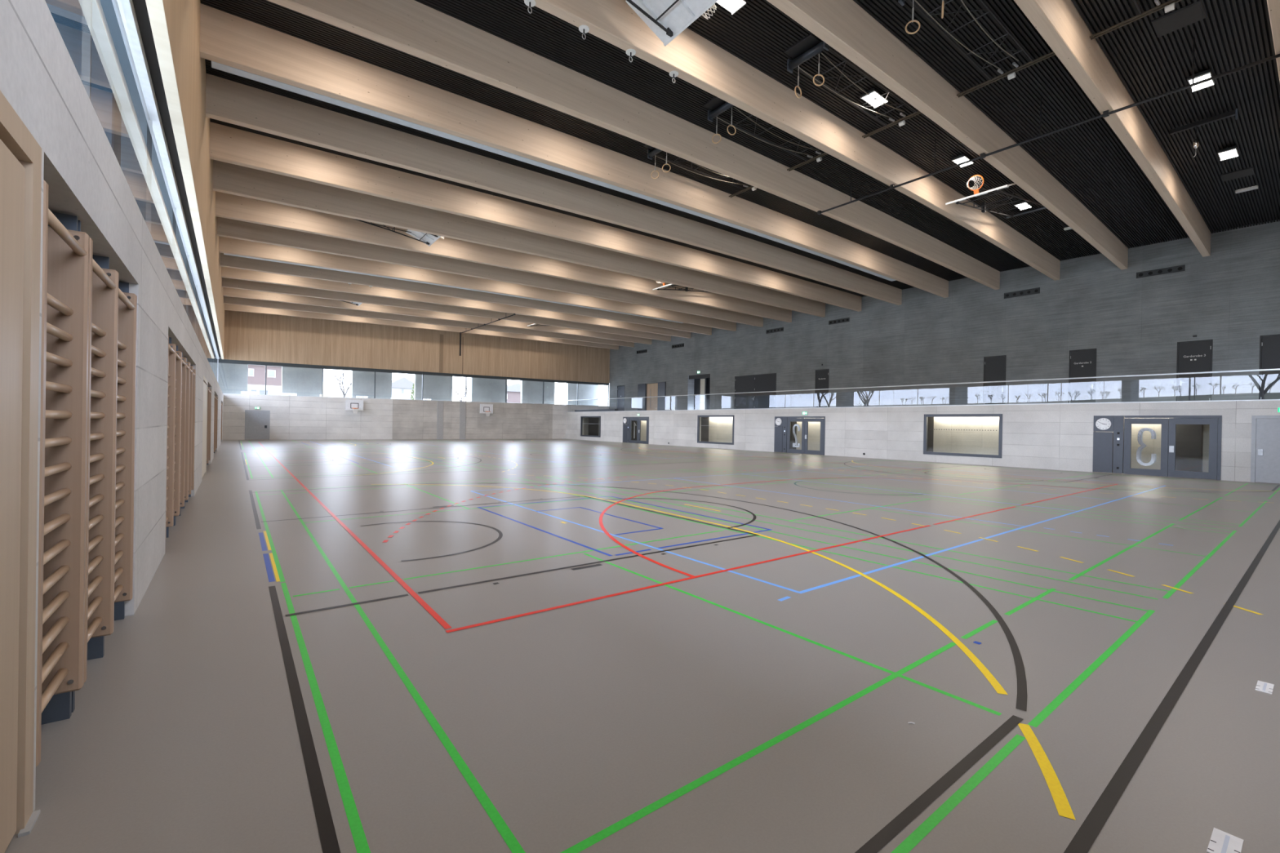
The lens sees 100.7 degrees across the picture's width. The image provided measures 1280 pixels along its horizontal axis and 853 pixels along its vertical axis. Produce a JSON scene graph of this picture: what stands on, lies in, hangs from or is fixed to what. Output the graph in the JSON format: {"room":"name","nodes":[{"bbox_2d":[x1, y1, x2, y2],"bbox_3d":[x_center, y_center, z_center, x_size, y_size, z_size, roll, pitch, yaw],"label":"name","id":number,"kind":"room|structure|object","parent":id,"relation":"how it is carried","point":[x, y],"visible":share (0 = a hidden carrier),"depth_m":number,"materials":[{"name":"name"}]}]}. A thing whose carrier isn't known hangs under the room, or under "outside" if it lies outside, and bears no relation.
{"room":"sports hall","nodes":[
{"label":"sports hall","id":0,"kind":"room"},
{"bbox_2d":[0,0,223,811],"bbox_3d":[-15.292,-0.324,18.623,0.420,3.310,49.170,1,0,-37],"label":"wall","id":1,"kind":"structure","parent":0,"point":[40,79],"depth_m":3.37,"materials":[{"name":"concrete"}]},
{"bbox_2d":[0,90,41,852],"bbox_3d":[-1.376,0.245,0.626,0.220,2.660,3.620,1,0,-37],"label":"door","id":2,"kind":"structure","parent":1,"relation":"in","point":[20,153],"depth_m":1.96,"materials":[{"name":"brown wood"}]},
{"bbox_2d":[35,179,89,767],"bbox_3d":[-2.796,0.220,2.461,0.195,2.650,0.880,1,0,-37],"label":"wall bars","id":3,"kind":"object","parent":1,"relation":"attached to","point":[65,249],"visible":0.59,"depth_m":2.76,"materials":[{"name":"brown wood"}]},
{"bbox_2d":[71,219,137,712],"bbox_3d":[-3.590,0.203,3.499,0.195,2.650,1.745,1,0,-37],"label":"wall bars","id":4,"kind":"object","parent":1,"relation":"attached to","point":[113,310],"visible":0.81,"depth_m":3.51,"materials":[{"name":"brown wood"}]},
{"bbox_2d":[78,0,219,382],"bbox_3d":[-15.466,-3.317,18.505,0.370,2.670,49.270,1,0,-37],"label":"window","id":5,"kind":"structure","parent":1,"relation":"in","point":[117,80],"depth_m":6.40,"materials":[{"name":"glass"}]},
{"bbox_2d":[165,335,182,537],"bbox_3d":[-6.277,0.146,7.011,0.195,2.650,2.040,1,0,-37],"label":"wall bars","id":6,"kind":"object","parent":1,"relation":"attached to","point":[175,357],"visible":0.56,"depth_m":7.04,"materials":[{"name":"brown wood"}]},
{"bbox_2d":[178,352,190,515],"bbox_3d":[-7.465,0.121,8.564,0.195,2.650,1.870,1,0,-37],"label":"wall bars","id":7,"kind":"object","parent":1,"relation":"attached to","point":[185,366],"visible":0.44,"depth_m":8.62,"materials":[{"name":"brown wood"}]},
{"bbox_2d":[184,360,195,507],"bbox_3d":[-8.549,0.098,9.982,0.195,2.650,1.700,1,0,-37],"label":"wall bars","id":8,"kind":"object","parent":1,"relation":"attached to","point":[193,371],"visible":0.32,"depth_m":10.01,"materials":[{"name":"brown wood"}]},
{"bbox_2d":[201,375,207,480],"bbox_3d":[-11.861,0.023,14.315,0.200,2.660,2.750,1,0,-37],"label":"door","id":9,"kind":"structure","parent":1,"relation":"in","point":[205,381],"depth_m":14.49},
{"bbox_2d":[206,384,211,464],"bbox_3d":[-13.762,-0.012,16.796,0.195,2.650,3.180,1,0,-37],"label":"wall bars","id":10,"kind":"object","parent":1,"relation":"attached to","point":[209,391],"visible":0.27,"depth_m":16.84,"materials":[{"name":"brown wood"}]},
{"bbox_2d":[213,394,217,453],"bbox_3d":[-18.592,-0.114,23.109,0.195,2.650,5.480,1,0,-37],"label":"wall bars","id":11,"kind":"object","parent":1,"relation":"attached to","point":[215,408],"visible":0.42,"depth_m":23.88,"materials":[{"name":"brown wood"}]},
{"bbox_2d":[132,0,224,359],"bbox_3d":[-15.252,-6.918,18.548,0.600,4.800,49.170,1,0,-37],"label":"wall","id":12,"kind":"structure","parent":0,"point":[170,29],"depth_m":8.93,"materials":[{"name":"brown wood"}]},
{"bbox_2d":[222,393,608,439],"bbox_3d":[-16.999,-0.636,48.499,34.030,3.587,0.434,1,0,-37],"label":"wall","id":13,"kind":"structure","parent":0,"point":[291,417],"depth_m":45.27,"materials":[{"name":"concrete"}]},
{"bbox_2d":[244,409,270,439],"bbox_3d":[-28.449,-0.108,39.474,1.510,2.200,0.070,1,0,-37],"label":"door","id":14,"kind":"structure","parent":13,"relation":"in","point":[257,424],"depth_m":39.48,"materials":[{"name":"metal"}]},
{"bbox_2d":[345,399,363,413],"bbox_3d":[-23.097,-1.612,43.000,1.300,1.113,0.925,1,0,-37],"label":"basketball hoop","id":15,"kind":"object","parent":13,"relation":"attached to","point":[350,405],"visible":1,"depth_m":43.04},
{"bbox_2d":[217,358,608,406],"bbox_3d":[-16.938,-3.583,48.482,33.920,2.882,0.180,1,0,-37],"label":"window","id":16,"kind":"structure","parent":13,"relation":"in","point":[220,361],"depth_m":45.43,"materials":[{"name":"clear glass"}]},
{"bbox_2d":[480,404,493,416],"bbox_3d":[-14.322,-1.534,49.715,1.300,1.113,0.925,1,0,-37],"label":"basketball hoop","id":17,"kind":"object","parent":13,"relation":"attached to","point":[484,408],"visible":1,"depth_m":49.76},
{"bbox_2d":[223,310,609,383],"bbox_3d":[-16.753,-7.101,48.538,33.740,4.877,0.306,1,0,-37],"label":"wall","id":18,"kind":"structure","parent":0,"point":[248,336],"depth_m":45.49,"materials":[{"name":"brown wood"}]},
{"bbox_2d":[211,60,896,281],"bbox_3d":[2.250,-7.970,19.303,27.750,1.417,0.250,1,0,-37],"label":"curtain","id":19,"kind":"object","parent":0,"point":[216,65],"visible":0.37,"depth_m":14.35,"materials":[{"name":"fabric"}]},
{"bbox_2d":[566,382,598,405],"bbox_3d":[-6.331,-3.269,58.534,3.910,4.050,0.350,1,0,-37],"label":"window","id":20,"kind":"structure","parent":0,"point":[584,391],"depth_m":58.33,"materials":[{"name":"glass"}]},
{"bbox_2d":[4,439,1279,852],"bbox_3d":[-4.023,1.569,27.287,28.910,0.254,49.190,1,0,-37],"label":"floor","id":21,"kind":"structure","parent":0,"point":[346,646],"depth_m":3.56,"materials":[{"name":"rubber"}]},
{"bbox_2d":[1206,827,1243,852],"bbox_3d":[2.276,1.630,2.063,0.200,0.004,0.080,1,0,-37],"label":"paper tag","id":22,"kind":"object","parent":21,"relation":"on","point":[1220,842],"visible":1,"depth_m":2.07,"materials":[{"name":"paper"}]},
{"bbox_2d":[1255,680,1274,694],"bbox_3d":[3.965,1.655,3.369,0.200,0.004,0.069,1,0,-37],"label":"paper tag","id":23,"kind":"object","parent":21,"relation":"on","point":[1263,686],"visible":1,"depth_m":3.36,"materials":[{"name":"paper"}]},
{"bbox_2d":[200,0,1279,303],"bbox_3d":[-1.593,-8.870,29.091,35.140,1.420,49.970,1,0,-37],"label":"ceiling","id":24,"kind":"structure","parent":0,"point":[1088,159],"depth_m":13.99,"materials":[{"name":"black wood"}]},
{"bbox_2d":[351,217,444,246],"bbox_3d":[-10.608,-8.314,21.108,5.694,0.825,1.830,1,0,-37],"label":"hoop","id":25,"kind":"object","parent":24,"relation":"hanging from","point":[428,239],"visible":0.26,"depth_m":22.43},
{"bbox_2d":[224,303,618,349],"bbox_3d":[-15.656,-8.746,47.169,33.520,1.603,0.230,1,0,-37],"label":"roof beam","id":26,"kind":"structure","parent":24,"relation":"attached to","point":[227,306],"depth_m":43.90,"materials":[{"name":"brown wood"}]},
{"bbox_2d":[459,313,515,355],"bbox_3d":[-12.426,-7.719,42.467,0.120,3.044,11.550,1,0,-37],"label":"pipe","id":27,"kind":"object","parent":26,"relation":"hanging from","point":[513,313],"visible":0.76,"depth_m":45.02,"materials":[{"name":"black metal"}]},
{"bbox_2d":[223,296,634,346],"bbox_3d":[-13.962,-8.682,44.954,33.520,1.598,0.230,1,0,-37],"label":"roof beam","id":28,"kind":"structure","parent":24,"relation":"attached to","point":[227,300],"depth_m":41.51,"materials":[{"name":"brown wood"}]},
{"bbox_2d":[222,287,652,344],"bbox_3d":[-12.194,-8.616,42.643,33.520,1.592,0.230,1,0,-37],"label":"roof beam","id":29,"kind":"structure","parent":24,"relation":"attached to","point":[227,291],"depth_m":39.10,"materials":[{"name":"brown wood"}]},
{"bbox_2d":[222,277,671,341],"bbox_3d":[-10.427,-8.549,40.332,33.520,1.586,0.230,1,0,-37],"label":"roof beam","id":30,"kind":"structure","parent":24,"relation":"attached to","point":[226,282],"depth_m":36.56,"materials":[{"name":"brown wood"}]},
{"bbox_2d":[223,253,684,323],"bbox_3d":[-7.717,-8.314,32.335,27.750,1.390,0.250,1,0,-37],"label":"roof beam","id":31,"kind":"structure","parent":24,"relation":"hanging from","point":[224,253],"depth_m":29.19,"materials":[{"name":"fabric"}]},
{"bbox_2d":[221,266,690,338],"bbox_3d":[-8.757,-8.486,38.148,33.520,1.580,0.230,1,0,-37],"label":"roof beam","id":32,"kind":"structure","parent":24,"relation":"attached to","point":[228,273],"depth_m":34.22,"materials":[{"name":"brown wood"}]},
{"bbox_2d":[220,253,711,335],"bbox_3d":[-7.147,-8.426,36.043,33.520,1.575,0.230,1,0,-37],"label":"roof beam","id":33,"kind":"structure","parent":24,"relation":"attached to","point":[229,261],"depth_m":31.92,"materials":[{"name":"brown wood"}]},
{"bbox_2d":[218,235,736,331],"bbox_3d":[-5.416,-8.361,33.780,33.520,1.569,0.230,1,0,-37],"label":"roof beam","id":34,"kind":"structure","parent":24,"relation":"attached to","point":[226,245],"depth_m":29.37,"materials":[{"name":"brown wood"}]},
{"bbox_2d":[217,216,763,327],"bbox_3d":[-3.709,-8.297,31.548,33.520,1.564,0.230,1,0,-37],"label":"roof beam","id":35,"kind":"structure","parent":24,"relation":"attached to","point":[228,228],"depth_m":26.86,"materials":[{"name":"brown wood"}]},
{"bbox_2d":[215,191,791,322],"bbox_3d":[-2.075,-8.235,29.412,33.520,1.558,0.230,1,0,-37],"label":"roof beam","id":36,"kind":"structure","parent":24,"relation":"attached to","point":[228,206],"depth_m":24.57,"materials":[{"name":"brown wood"}]},
{"bbox_2d":[213,159,825,317],"bbox_3d":[-0.362,-8.171,27.173,33.520,1.553,0.230,1,0,-37],"label":"roof beam","id":37,"kind":"structure","parent":24,"relation":"attached to","point":[228,178],"depth_m":21.82,"materials":[{"name":"brown wood"}]},
{"bbox_2d":[209,121,862,311],"bbox_3d":[1.284,-8.109,25.020,33.520,1.547,0.230,1,0,-37],"label":"roof beam","id":38,"kind":"structure","parent":24,"relation":"attached to","point":[228,144],"depth_m":19.24,"materials":[{"name":"brown wood"}]},
{"bbox_2d":[205,73,902,305],"bbox_3d":[2.899,-8.051,22.908,33.520,1.548,0.230,1,0,-37],"label":"roof beam","id":39,"kind":"structure","parent":24,"relation":"attached to","point":[229,101],"depth_m":16.70,"materials":[{"name":"brown wood"}]},
{"bbox_2d":[200,3,948,297],"bbox_3d":[4.551,-8.004,20.748,33.520,1.570,0.230,1,0,-37],"label":"roof beam","id":40,"kind":"structure","parent":24,"relation":"attached to","point":[226,38],"depth_m":14.04,"materials":[{"name":"brown wood"}]},
{"bbox_2d":[267,0,999,289],"bbox_3d":[6.131,-7.961,18.683,33.520,1.599,0.230,1,0,-37],"label":"roof beam","id":41,"kind":"structure","parent":24,"relation":"attached to","point":[416,28],"depth_m":12.97,"materials":[{"name":"brown wood"}]},
{"bbox_2d":[625,0,718,46],"bbox_3d":[-0.861,-8.024,8.366,5.694,0.918,1.830,1,0,-37],"label":"basketball backboard","id":42,"kind":"object","parent":24,"relation":"hanging from","point":[667,19],"visible":1,"depth_m":9.91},
{"bbox_2d":[652,280,708,292],"bbox_3d":[3.218,-8.323,31.684,5.694,0.865,1.830,1,0,-37],"label":"hoop","id":43,"kind":"object","parent":24,"relation":"hanging from","point":[686,289],"visible":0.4,"depth_m":31.16},
{"bbox_2d":[643,143,756,197],"bbox_3d":[2.194,-8.089,17.306,4.770,0.993,2.370,1,0,-37],"label":"ring hoist","id":44,"kind":"object","parent":24,"relation":"hanging from","point":[654,151],"visible":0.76,"depth_m":17.02,"materials":[{"name":"black metal"}]},
{"bbox_2d":[715,0,746,14],"bbox_3d":[1.703,-8.403,10.359,0.720,0.185,0.400,1,0,-37],"label":"ceiling lamp","id":45,"kind":"object","parent":24,"relation":"hanging from","point":[732,6],"visible":1,"depth_m":10.48,"materials":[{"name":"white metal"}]},
{"bbox_2d":[703,96,828,171],"bbox_3d":[3.786,-8.067,15.225,4.770,0.993,2.410,1,0,-37],"label":"ring hoist","id":46,"kind":"object","parent":24,"relation":"hanging from","point":[717,104],"visible":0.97,"depth_m":14.69,"materials":[{"name":"black metal"}]},
{"bbox_2d":[534,0,1060,279],"bbox_3d":[7.735,-7.918,16.587,33.520,1.627,0.230,1,0,-37],"label":"roof beam","id":47,"kind":"structure","parent":24,"relation":"attached to","point":[698,61],"depth_m":13.19,"materials":[{"name":"brown wood"}]},
{"bbox_2d":[784,33,921,138],"bbox_3d":[5.362,-8.021,13.164,4.770,0.993,2.320,1,0,-37],"label":"ring hoist","id":48,"kind":"object","parent":24,"relation":"hanging from","point":[810,46],"visible":1,"depth_m":12.28,"materials":[{"name":"black metal"}]},
{"bbox_2d":[859,87,888,108],"bbox_3d":[6.033,-8.498,13.670,0.720,0.185,0.400,1,0,-37],"label":"ceiling lamp","id":49,"kind":"object","parent":24,"relation":"hanging from","point":[873,91],"visible":0.9,"depth_m":13.60,"materials":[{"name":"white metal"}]},
{"bbox_2d":[862,91,886,106],"bbox_3d":[6.032,-8.428,13.670,0.640,0.001,0.340,1,0,-37],"label":"diffuser","id":50,"kind":"object","parent":49,"relation":"attached to","point":[867,98],"depth_m":13.67,"materials":[{"name":"plastic"}]},
{"bbox_2d":[766,0,1128,269],"bbox_3d":[9.284,-7.860,14.561,33.520,1.624,0.230,1,0,-37],"label":"roof beam","id":51,"kind":"structure","parent":24,"relation":"attached to","point":[844,25],"depth_m":12.81,"materials":[{"name":"brown wood"}]},
{"bbox_2d":[817,37,1279,214],"bbox_3d":[9.865,-8.001,14.330,0.100,1.177,11.580,1,0,-37],"label":"pipe","id":52,"kind":"object","parent":51,"relation":"hanging from","point":[1105,113],"visible":1,"depth_m":13.13,"materials":[{"name":"black metal"}]},
{"bbox_2d":[951,153,973,167],"bbox_3d":[10.283,-8.519,16.921,0.720,0.185,0.400,1,0,-37],"label":"ceiling lamp","id":53,"kind":"object","parent":24,"relation":"hanging from","point":[962,157],"visible":0.88,"depth_m":16.81,"materials":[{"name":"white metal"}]},
{"bbox_2d":[953,156,972,166],"bbox_3d":[10.282,-8.449,16.921,0.640,0.001,0.340,1,0,-37],"label":"diffuser","id":54,"kind":"object","parent":53,"relation":"attached to","point":[962,159],"depth_m":16.90,"materials":[{"name":"plastic"}]},
{"bbox_2d":[897,0,1055,97],"bbox_3d":[6.935,-7.963,11.107,4.770,0.993,2.400,1,0,-37],"label":"ring hoist","id":55,"kind":"object","parent":24,"relation":"hanging from","point":[1011,75],"visible":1,"depth_m":11.47,"materials":[{"name":"black metal"}]},
{"bbox_2d":[945,174,1046,218],"bbox_3d":[12.965,-8.050,18.942,5.694,1.017,1.830,1,0,-37],"label":"hoop","id":56,"kind":"object","parent":24,"relation":"hanging from","point":[976,193],"visible":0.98,"depth_m":18.24},
{"bbox_2d":[1013,200,1032,210],"bbox_3d":[14.571,-8.466,20.202,0.720,0.185,0.400,1,0,-37],"label":"ceiling lamp","id":57,"kind":"object","parent":24,"relation":"hanging from","point":[1020,203],"visible":0.8,"depth_m":20.15,"materials":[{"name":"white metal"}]},
{"bbox_2d":[1015,202,1030,209],"bbox_3d":[14.570,-8.397,20.203,0.640,0.001,0.340,1,0,-37],"label":"diffuser","id":58,"kind":"object","parent":57,"relation":"attached to","point":[1028,206],"depth_m":20.22,"materials":[{"name":"plastic"}]},
{"bbox_2d":[1013,0,1210,257],"bbox_3d":[10.881,-7.801,12.473,33.520,1.620,0.230,1,0,-37],"label":"roof beam","id":59,"kind":"structure","parent":24,"relation":"attached to","point":[1060,23],"depth_m":12.60,"materials":[{"name":"brown wood"}]},
{"bbox_2d":[1089,0,1181,39],"bbox_3d":[8.554,-7.903,8.991,4.770,0.993,2.470,1,0,-37],"label":"ring hoist","id":60,"kind":"object","parent":24,"relation":"hanging from","point":[1169,6],"visible":1,"depth_m":10.65,"materials":[{"name":"black metal"}]},
{"bbox_2d":[1151,0,1206,37],"bbox_3d":[11.123,-8.431,10.967,0.720,0.076,0.720,1,0,-37],"label":"ceiling speaker","id":61,"kind":"object","parent":24,"relation":"attached to","point":[1193,12],"visible":1,"depth_m":10.93,"materials":[{"name":"black metal"}]},
{"bbox_2d":[1186,68,1215,92],"bbox_3d":[13.474,-8.348,12.748,0.720,0.185,0.400,1,0,-37],"label":"ceiling lamp","id":62,"kind":"object","parent":24,"relation":"hanging from","point":[1207,73],"visible":0.88,"depth_m":12.67,"materials":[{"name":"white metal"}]},
{"bbox_2d":[1189,73,1213,90],"bbox_3d":[13.473,-8.278,12.748,0.640,0.001,0.340,1,0,-37],"label":"diffuser","id":63,"kind":"object","parent":62,"relation":"attached to","point":[1209,82],"depth_m":12.78,"materials":[{"name":"plastic"}]},
{"bbox_2d":[1169,107,1238,156],"bbox_3d":[15.349,-7.895,14.485,0.120,0.969,1.280,1,0,-37],"label":"winch","id":64,"kind":"object","parent":24,"relation":"hanging from","point":[1233,113],"visible":1,"depth_m":14.51,"materials":[{"name":"black metal"}]},
{"bbox_2d":[1217,145,1239,160],"bbox_3d":[17.762,-8.294,16.029,0.720,0.185,0.400,1,0,-37],"label":"ceiling lamp","id":65,"kind":"object","parent":24,"relation":"hanging from","point":[1231,152],"visible":1,"depth_m":15.97,"materials":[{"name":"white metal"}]},
{"bbox_2d":[1218,149,1237,159],"bbox_3d":[17.761,-8.224,16.029,0.640,0.001,0.340,1,0,-37],"label":"diffuser","id":66,"kind":"object","parent":65,"relation":"attached to","point":[1230,153],"depth_m":16.05,"materials":[{"name":"plastic"}]},
{"bbox_2d":[1219,166,1254,182],"bbox_3d":[19.712,-8.333,17.514,0.720,0.076,0.720,1,0,-37],"label":"ceiling vent","id":67,"kind":"object","parent":24,"relation":"attached to","point":[1246,171],"visible":1,"depth_m":17.46,"materials":[{"name":"black metal"}]},
{"bbox_2d":[1266,0,1279,81],"bbox_3d":[12.521,-7.740,10.329,33.520,1.616,0.230,1,0,-37],"label":"roof beam","id":68,"kind":"structure","parent":24,"relation":"attached to","point":[1273,6],"depth_m":9.84,"materials":[{"name":"brown wood"}]},
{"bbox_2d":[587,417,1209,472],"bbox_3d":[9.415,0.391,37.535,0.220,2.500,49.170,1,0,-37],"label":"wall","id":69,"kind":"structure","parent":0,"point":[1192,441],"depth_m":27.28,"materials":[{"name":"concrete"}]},
{"bbox_2d":[565,400,1279,482],"bbox_3d":[7.340,0.247,35.946,0.350,2.826,49.170,1,0,-37],"label":"wall","id":70,"kind":"structure","parent":0,"point":[1055,437],"depth_m":25.37,"materials":[{"name":"concrete"}]},
{"bbox_2d":[580,416,600,437],"bbox_3d":[-4.777,-0.005,51.579,0.140,2.000,3.630,1,0,-37],"label":"window","id":71,"kind":"structure","parent":70,"relation":"in","point":[581,417],"depth_m":52.13,"materials":[{"name":"grey metal"}]},
{"bbox_2d":[622,417,648,444],"bbox_3d":[-0.381,0.311,45.767,0.175,2.275,3.710,1,0,-37],"label":"door","id":72,"kind":"structure","parent":70,"relation":"in","point":[627,427],"depth_m":45.91,"materials":[{"name":"grey metal"}]},
{"bbox_2d":[697,415,734,444],"bbox_3d":[5.442,0.218,38.221,0.140,2.055,3.650,1,0,-37],"label":"window","id":73,"kind":"structure","parent":70,"relation":"in","point":[698,416],"depth_m":38.34,"materials":[{"name":"grey metal"}]},
{"bbox_2d":[773,416,825,455],"bbox_3d":[9.735,0.524,32.544,0.175,2.275,3.650,1,0,-37],"label":"door","id":74,"kind":"structure","parent":70,"relation":"in","point":[782,432],"depth_m":32.69,"materials":[{"name":"grey metal"}]},
{"bbox_2d":[568,368,1279,412],"bbox_3d":[7.360,-1.792,35.802,0.160,1.254,48.970,1,0,-37],"label":"glass railing","id":75,"kind":"object","parent":70,"relation":"on","point":[1262,370],"visible":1,"depth_m":23.72,"materials":[{"name":"glass"}]},
{"bbox_2d":[923,413,1002,457],"bbox_3d":[15.321,0.409,25.307,0.140,2.000,3.430,1,0,-37],"label":"window","id":76,"kind":"structure","parent":70,"relation":"in","point":[1000,415],"depth_m":25.18,"materials":[{"name":"grey metal"}]},
{"bbox_2d":[1092,415,1222,479],"bbox_3d":[19.329,0.727,20.002,0.175,2.275,3.495,1,0,-37],"label":"door","id":77,"kind":"structure","parent":70,"relation":"in","point":[1112,446],"depth_m":20.06,"materials":[{"name":"grey metal"}]},
{"bbox_2d":[1095,417,1111,430],"bbox_3d":[18.430,-0.100,21.111,0.044,0.470,0.470,1,0,-37],"label":"wall clock","id":78,"kind":"object","parent":77,"relation":"attached to","point":[1103,424],"visible":1,"depth_m":21.10,"materials":[{"name":"white plastic"}]},
{"bbox_2d":[1250,415,1279,484],"bbox_3d":[21.269,0.770,17.479,0.160,2.270,1.500,1,0,-37],"label":"door","id":79,"kind":"structure","parent":70,"relation":"in","point":[1265,429],"depth_m":17.81,"materials":[{"name":"silver metal"}]},
{"bbox_2d":[608,219,1279,410],"bbox_3d":[11.963,-5.161,39.395,1.000,8.124,49.170,1,0,-37],"label":"wall","id":80,"kind":"structure","parent":0,"point":[1229,296],"depth_m":27.99,"materials":[{"name":"concrete"}]},
{"bbox_2d":[617,385,624,411],"bbox_3d":[-2.044,-2.884,56.859,0.170,2.984,1.390,1,0,-37],"label":"door","id":81,"kind":"structure","parent":80,"relation":"in","point":[620,389],"depth_m":56.85,"materials":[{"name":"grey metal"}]},
{"bbox_2d":[637,382,665,410],"bbox_3d":[1.159,-2.821,52.680,0.200,2.994,4.340,1,0,-37],"label":"door","id":82,"kind":"structure","parent":80,"relation":"in","point":[653,389],"depth_m":52.67,"materials":[{"name":"brown wood"}]},
{"bbox_2d":[688,373,710,409],"bbox_3d":[5.604,-2.930,47.630,0.760,3.394,2.820,1,0,-37],"label":"door","id":83,"kind":"structure","parent":80,"relation":"in","point":[702,382],"depth_m":47.70,"materials":[{"name":"black metal"}]},
{"bbox_2d":[733,373,776,408],"bbox_3d":[9.128,-2.635,42.254,0.170,2.959,4.230,1,0,-37],"label":"door","id":84,"kind":"structure","parent":80,"relation":"in","point":[762,382],"depth_m":42.16,"materials":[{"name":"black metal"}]},
{"bbox_2d":[814,368,829,407],"bbox_3d":[12.828,-2.552,37.417,0.170,2.949,1.090,1,0,-37],"label":"door","id":85,"kind":"structure","parent":80,"relation":"in","point":[821,397],"depth_m":37.41,"materials":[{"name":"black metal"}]},
{"bbox_2d":[828,317,849,324],"bbox_3d":[13.683,-7.225,36.434,0.115,0.280,1.570,1,0,-37],"label":"air vent","id":86,"kind":"object","parent":80,"relation":"in","point":[846,319],"visible":1,"depth_m":36.40,"materials":[{"name":"metal"}]},
{"bbox_2d":[982,355,1006,404],"bbox_3d":[19.323,-2.390,28.928,0.170,2.899,1.070,1,0,-37],"label":"door","id":87,"kind":"structure","parent":80,"relation":"in","point":[994,366],"depth_m":28.91,"materials":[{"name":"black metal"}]},
{"bbox_2d":[1004,287,1039,298],"bbox_3d":[20.140,-7.024,27.992,0.115,0.310,1.610,1,0,-37],"label":"air vent","id":88,"kind":"object","parent":80,"relation":"in","point":[1033,291],"visible":1,"depth_m":27.97,"materials":[{"name":"metal"}]},
{"bbox_2d":[1068,348,1096,403],"bbox_3d":[21.613,-2.329,25.933,0.170,2.874,1.050,1,0,-37],"label":"door","id":89,"kind":"structure","parent":80,"relation":"in","point":[1082,362],"depth_m":25.92,"materials":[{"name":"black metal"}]},
{"bbox_2d":[1136,264,1185,278],"bbox_3d":[23.338,-6.936,23.811,0.115,0.270,1.580,1,0,-37],"label":"air vent","id":90,"kind":"object","parent":80,"relation":"in","point":[1180,268],"visible":1,"depth_m":23.77,"materials":[{"name":"metal"}]},
{"bbox_2d":[1176,339,1213,400],"bbox_3d":[23.921,-2.273,22.916,0.170,2.859,1.070,1,0,-37],"label":"door","id":91,"kind":"structure","parent":80,"relation":"in","point":[1195,356],"depth_m":22.89,"materials":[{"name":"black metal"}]},
{"bbox_2d":[1258,333,1279,399],"bbox_3d":[25.419,-2.236,20.958,0.170,2.849,1.260,1,0,-37],"label":"door","id":92,"kind":"structure","parent":80,"relation":"in","point":[1269,344],"depth_m":21.23,"materials":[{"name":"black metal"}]},
{"bbox_3d":[9.537,-0.996,37.607,5.130,0.276,49.170,1,0,-37],"label":"floor","id":93,"kind":"structure","parent":0,"visible":0},
{"bbox_2d":[574,408,617,412],"bbox_3d":[-4.443,-1.549,52.735,0.400,0.260,7.400,1,0,-37],"label":"duct","id":94,"kind":"object","parent":93,"relation":"on","point":[602,410],"visible":0.58,"depth_m":51.70,"materials":[{"name":"grey metal"}]},
{"label":"outside","id":95,"kind":"structure","parent":0,"visible":0},
{"bbox_3d":[-101.833,-2.454,-14.984,420.000,0.350,220.000,1,0,-37],"label":"ground","id":96,"kind":"structure","parent":95,"visible":0},
{"bbox_2d":[44,0,81,79],"bbox_3d":[-8.263,-3.536,6.339,2.900,4.850,0.560,1,0,-37],"label":"outer fin","id":97,"kind":"object","parent":96,"relation":"on","point":[65,14],"visible":0.02,"depth_m":6.75,"materials":[{"name":"glass"}]},
{"bbox_2d":[217,357,248,394],"bbox_3d":[-32.024,-3.642,38.873,5.300,4.050,0.350,1,0,-37],"label":"concrete pier","id":98,"kind":"structure","parent":96,"relation":"on","point":[232,378],"depth_m":39.82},
{"bbox_2d":[247,364,281,395],"bbox_3d":[-53.341,-5.933,71.793,11.400,7.800,9.800,1,0,-37],"label":"house","id":99,"kind":"structure","parent":96,"relation":"on","point":[256,373],"depth_m":69.35,"materials":[{"name":"tile"}]},
{"bbox_2d":[281,366,322,396],"bbox_3d":[-27.096,-3.570,42.644,2.790,4.050,0.350,1,0,-37],"label":"concrete pier","id":100,"kind":"structure","parent":96,"relation":"on","point":[295,381],"depth_m":42.46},
{"bbox_2d":[325,369,351,397],"bbox_3d":[-39.076,-5.295,70.553,5.712,6.921,4.049,1,0,1],"label":"bare tree","id":101,"kind":"object","parent":96,"relation":"on","point":[344,374],"visible":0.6,"depth_m":70.33,"materials":[{"name":"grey plant"}]},
{"bbox_2d":[351,370,391,399],"bbox_3d":[-23.074,-3.512,45.722,3.100,4.050,0.350,1,0,-37],"label":"concrete pier","id":102,"kind":"structure","parent":96,"relation":"on","point":[362,382],"depth_m":45.51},
{"bbox_2d":[391,377,413,399],"bbox_3d":[-41.209,-4.985,89.903,6.300,6.200,9.800,1,0,-37],"label":"house","id":103,"kind":"structure","parent":96,"relation":"on","point":[401,387],"depth_m":86.06,"materials":[{"name":"tile"}]},
{"bbox_2d":[413,374,453,400],"bbox_3d":[-18.989,-3.453,48.848,3.330,4.050,0.350,1,0,-37],"label":"concrete pier","id":104,"kind":"structure","parent":96,"relation":"on","point":[438,388],"depth_m":48.68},
{"bbox_2d":[470,377,505,402],"bbox_3d":[-14.796,-3.392,52.057,3.570,4.050,0.350,1,0,-37],"label":"concrete pier","id":105,"kind":"structure","parent":96,"relation":"on","point":[482,389],"depth_m":51.79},
{"bbox_2d":[506,383,520,403],"bbox_3d":[-26.233,-4.979,105.137,11.000,6.600,9.800,1,0,-37],"label":"house","id":106,"kind":"structure","parent":96,"relation":"on","point":[513,391],"depth_m":101.03,"materials":[{"name":"tile"}]},
{"bbox_2d":[520,380,555,404],"bbox_3d":[-10.619,-3.331,55.253,3.730,4.050,0.350,1,0,-37],"label":"concrete pier","id":107,"kind":"structure","parent":96,"relation":"on","point":[531,392],"depth_m":55.02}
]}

